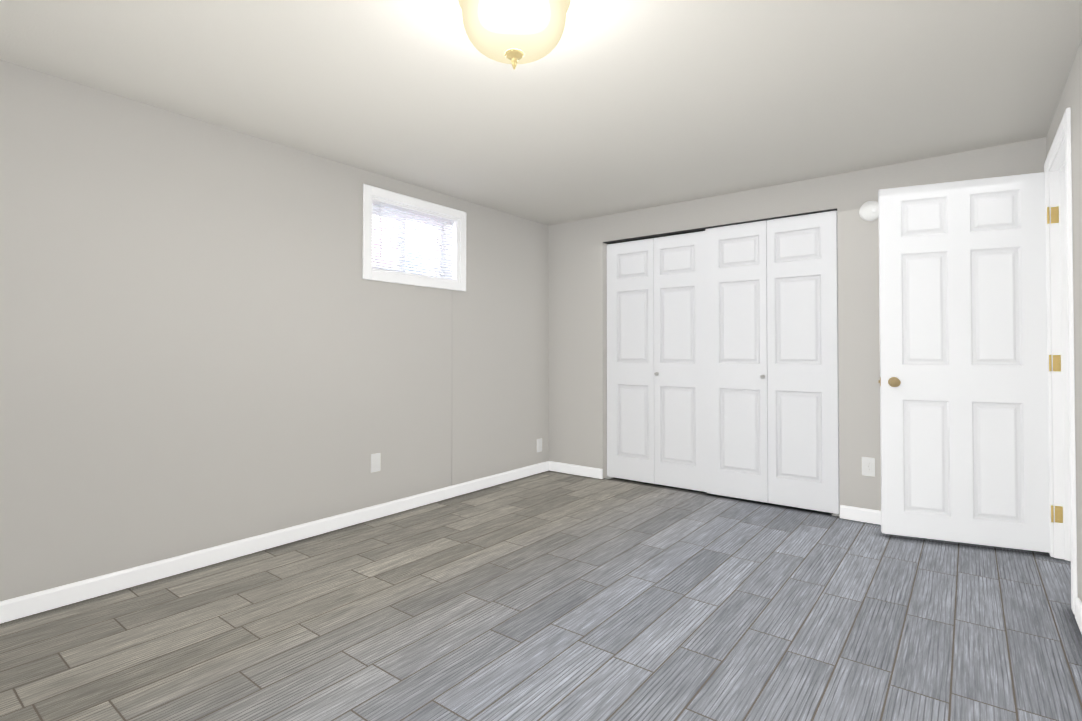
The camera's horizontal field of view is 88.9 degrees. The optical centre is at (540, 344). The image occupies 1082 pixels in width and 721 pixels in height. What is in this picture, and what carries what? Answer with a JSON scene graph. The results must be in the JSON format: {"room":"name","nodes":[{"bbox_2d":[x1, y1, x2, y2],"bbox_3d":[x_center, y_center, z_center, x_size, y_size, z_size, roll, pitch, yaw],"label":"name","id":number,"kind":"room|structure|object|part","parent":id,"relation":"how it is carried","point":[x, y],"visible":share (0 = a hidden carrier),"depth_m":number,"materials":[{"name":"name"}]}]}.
{"room":"basement bedroom","nodes":[
{"label":"basement bedroom","id":0,"kind":"room"},
{"bbox_2d":[0,60,548,601],"bbox_3d":[-1.698,-0.008,3.028,0.280,2.250,5.640,-1,-1,38],"label":"wall","id":1,"kind":"structure","parent":0,"point":[210,336],"depth_m":2.82,"materials":[{"name":"grey paint"}]},
{"bbox_2d":[0,461,548,622],"bbox_3d":[-1.582,1.075,2.922,0.013,0.082,5.400,-1,-1,38],"label":"baseboard","id":2,"kind":"structure","parent":1,"relation":"attached to","point":[34,603],"depth_m":2.84,"materials":[{"name":"white wood"}]},
{"bbox_2d":[371,453,379,471],"bbox_3d":[-1.075,0.765,3.584,0.007,0.115,0.070,-1,-1,38],"label":"electrical outlet","id":3,"kind":"object","parent":1,"relation":"attached to","point":[375,462],"visible":1,"depth_m":3.58,"materials":[{"name":"white plastic"}]},
{"bbox_2d":[363,184,465,290],"bbox_3d":[-0.865,-0.720,3.885,0.032,0.608,0.908,-1,-1,38],"label":"window","id":4,"kind":"structure","parent":1,"relation":"in","point":[369,192],"depth_m":3.79,"materials":[{"name":"white"}]},
{"bbox_2d":[371,196,459,282],"bbox_3d":[-0.962,-0.719,3.961,0.250,0.499,0.799,-1,-1,38],"label":"liner","id":5,"kind":"object","parent":1,"relation":"attached to","point":[453,246],"visible":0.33,"depth_m":4.21,"materials":[{"name":"white"}]},
{"bbox_2d":[372,206,443,276],"bbox_3d":[-1.013,-0.719,4.001,0.050,0.474,0.774,-1,-1,38],"label":"window unit","id":6,"kind":"structure","parent":5,"relation":"attached to","point":[411,233],"depth_m":4.00,"materials":[{"name":"white plastic"}]},
{"bbox_2d":[372,200,453,279],"bbox_3d":[-0.897,-0.721,3.911,0.042,0.468,0.742,-1,-1,38],"label":"window blind","id":7,"kind":"object","parent":6,"relation":"attached to","point":[380,205],"visible":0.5,"depth_m":3.89,"materials":[{"name":"white plastic"}]},
{"bbox_2d":[537,438,541,451],"bbox_3d":[-0.013,0.900,4.948,0.007,0.115,0.070,-1,-1,38],"label":"electrical outlet","id":8,"kind":"object","parent":1,"relation":"attached to","point":[539,445],"visible":1,"depth_m":4.94,"materials":[{"name":"white plastic"}]},
{"bbox_2d":[0,470,1081,720],"bbox_3d":[-0.091,1.155,2.193,3.820,0.100,6.320,-1,-1,38],"label":"floor","id":9,"kind":"structure","parent":0,"point":[550,596],"depth_m":2.16,"materials":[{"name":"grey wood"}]},
{"bbox_2d":[605,477,839,516],"bbox_3d":[1.274,1.126,4.195,1.794,0.015,0.075,-1,-1,38],"label":"brackets","id":10,"kind":"object","parent":9,"relation":"on","point":[833,514],"visible":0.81,"depth_m":3.67,"materials":[{"name":"grey metal"}]},
{"bbox_2d":[0,0,1081,225],"bbox_3d":[-0.091,-1.194,2.227,3.820,0.100,6.320,-1,-1,38],"label":"ceiling","id":11,"kind":"structure","parent":0,"point":[605,107],"depth_m":2.41,"materials":[{"name":"white paint"}]},
{"bbox_2d":[458,0,570,69],"bbox_3d":[-0.087,-1.022,1.791,0.368,0.257,0.368,-1,-1,38],"label":"ceiling light","id":12,"kind":"object","parent":11,"relation":"attached to","point":[513,55],"depth_m":1.71,"materials":[{"name":"white glass"}]},
{"bbox_3d":[-0.087,-1.039,1.791,0.368,0.178,0.368,-1,-1,38],"label":"ceiling light shade","id":13,"kind":"part","parent":12,"relation":"part of","materials":[{"name":"beige glass"}]},
{"bbox_2d":[549,137,1046,510],"bbox_3d":[1.496,0.007,4.041,3.520,2.250,0.120,-1,-1,38],"label":"wall","id":14,"kind":"structure","parent":0,"point":[577,342],"depth_m":3.79,"materials":[{"name":"grey paint"}]},
{"bbox_2d":[549,461,601,478],"bbox_3d":[0.298,1.103,4.872,0.563,0.082,0.013,-1,-1,38],"label":"baseboard","id":15,"kind":"structure","parent":14,"relation":"attached to","point":[577,470],"depth_m":4.86,"materials":[{"name":"white wood"}]},
{"bbox_2d":[607,231,706,491],"bbox_3d":[0.919,0.127,4.489,0.889,2.000,0.067,-1,-1,38],"label":"bifold closet door","id":16,"kind":"structure","parent":14,"relation":"in","point":[656,360],"depth_m":4.47,"materials":[{"name":"white wood"}]},
{"bbox_2d":[603,209,836,243],"bbox_3d":[1.273,-0.889,4.223,1.796,0.007,0.088,-1,-1,38],"label":"trim","id":17,"kind":"structure","parent":14,"relation":"attached to","point":[657,235],"depth_m":4.30,"materials":[{"name":"grey"}]},
{"bbox_2d":[705,211,838,513],"bbox_3d":[1.601,0.114,3.903,0.889,2.000,0.067,-1,-1,38],"label":"bifold closet door","id":18,"kind":"structure","parent":14,"relation":"in","point":[772,417],"depth_m":3.88,"materials":[{"name":"white wood"}]},
{"bbox_2d":[840,505,880,524],"bbox_3d":[2.349,1.080,3.279,1.016,0.082,0.013,-1,-1,38],"label":"baseboard","id":19,"kind":"structure","parent":14,"relation":"attached to","point":[861,514],"depth_m":3.51,"materials":[{"name":"white wood"}]},
{"bbox_2d":[862,457,874,475],"bbox_3d":[2.077,0.772,3.498,0.070,0.115,0.007,-1,-1,38],"label":"electrical outlet","id":20,"kind":"object","parent":14,"relation":"attached to","point":[868,466],"visible":1,"depth_m":3.50,"materials":[{"name":"white plastic"}]},
{"bbox_2d":[859,201,878,220],"bbox_3d":[2.089,-0.851,3.493,0.126,0.126,0.037,-1,-1,38],"label":"smoke detector","id":21,"kind":"object","parent":14,"relation":"attached to","point":[869,210],"visible":0.92,"depth_m":3.48,"materials":[{"name":"white plastic"}]},
{"bbox_2d":[837,249,838,397],"bbox_3d":[1.520,0.014,4.529,2.560,2.250,0.680,-1,-1,38],"label":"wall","id":22,"kind":"structure","parent":0,"point":[837,269],"depth_m":4.26,"materials":[{"name":"grey paint"}]},
{"bbox_2d":[1046,38,1081,602],"bbox_3d":[1.116,-0.040,0.766,0.140,2.250,5.520,-1,-1,38],"label":"wall","id":23,"kind":"structure","parent":0,"point":[1071,97],"depth_m":2.20,"materials":[{"name":"grey paint"}]},
{"bbox_2d":[878,172,1049,552],"bbox_3d":[2.333,0.090,3.080,0.756,2.018,0.260,-1,-1,38],"label":"entry door","id":24,"kind":"structure","parent":23,"relation":"in","point":[964,423],"depth_m":3.07,"materials":[{"name":"white wood"}]},
{"bbox_2d":[1047,206,1062,522],"bbox_3d":[2.696,0.100,2.891,0.048,1.658,0.013,-1,-1,38],"label":"hinges","id":25,"kind":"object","parent":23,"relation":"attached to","point":[1057,368],"depth_m":2.89,"materials":[{"name":"gold metal"}]},
{"bbox_2d":[1044,108,1077,613],"bbox_3d":[2.505,0.064,2.579,0.134,2.093,0.866,-1,-1,38],"label":"door frame","id":26,"kind":"structure","parent":23,"relation":"attached to","point":[1059,346],"depth_m":2.87,"materials":[{"name":"white wood"}]},
{"bbox_2d":[1075,598,1081,633],"bbox_3d":[0.804,1.039,0.473,0.013,0.082,4.460,-1,-1,38],"label":"baseboard","id":27,"kind":"structure","parent":23,"relation":"attached to","point":[1078,610],"depth_m":2.16,"materials":[{"name":"white wood"}]},
{"label":"outside","id":28,"kind":"structure","parent":0,"visible":0},
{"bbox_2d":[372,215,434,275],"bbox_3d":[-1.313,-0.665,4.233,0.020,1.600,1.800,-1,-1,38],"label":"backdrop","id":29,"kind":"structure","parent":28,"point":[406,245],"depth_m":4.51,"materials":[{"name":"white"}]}
]}

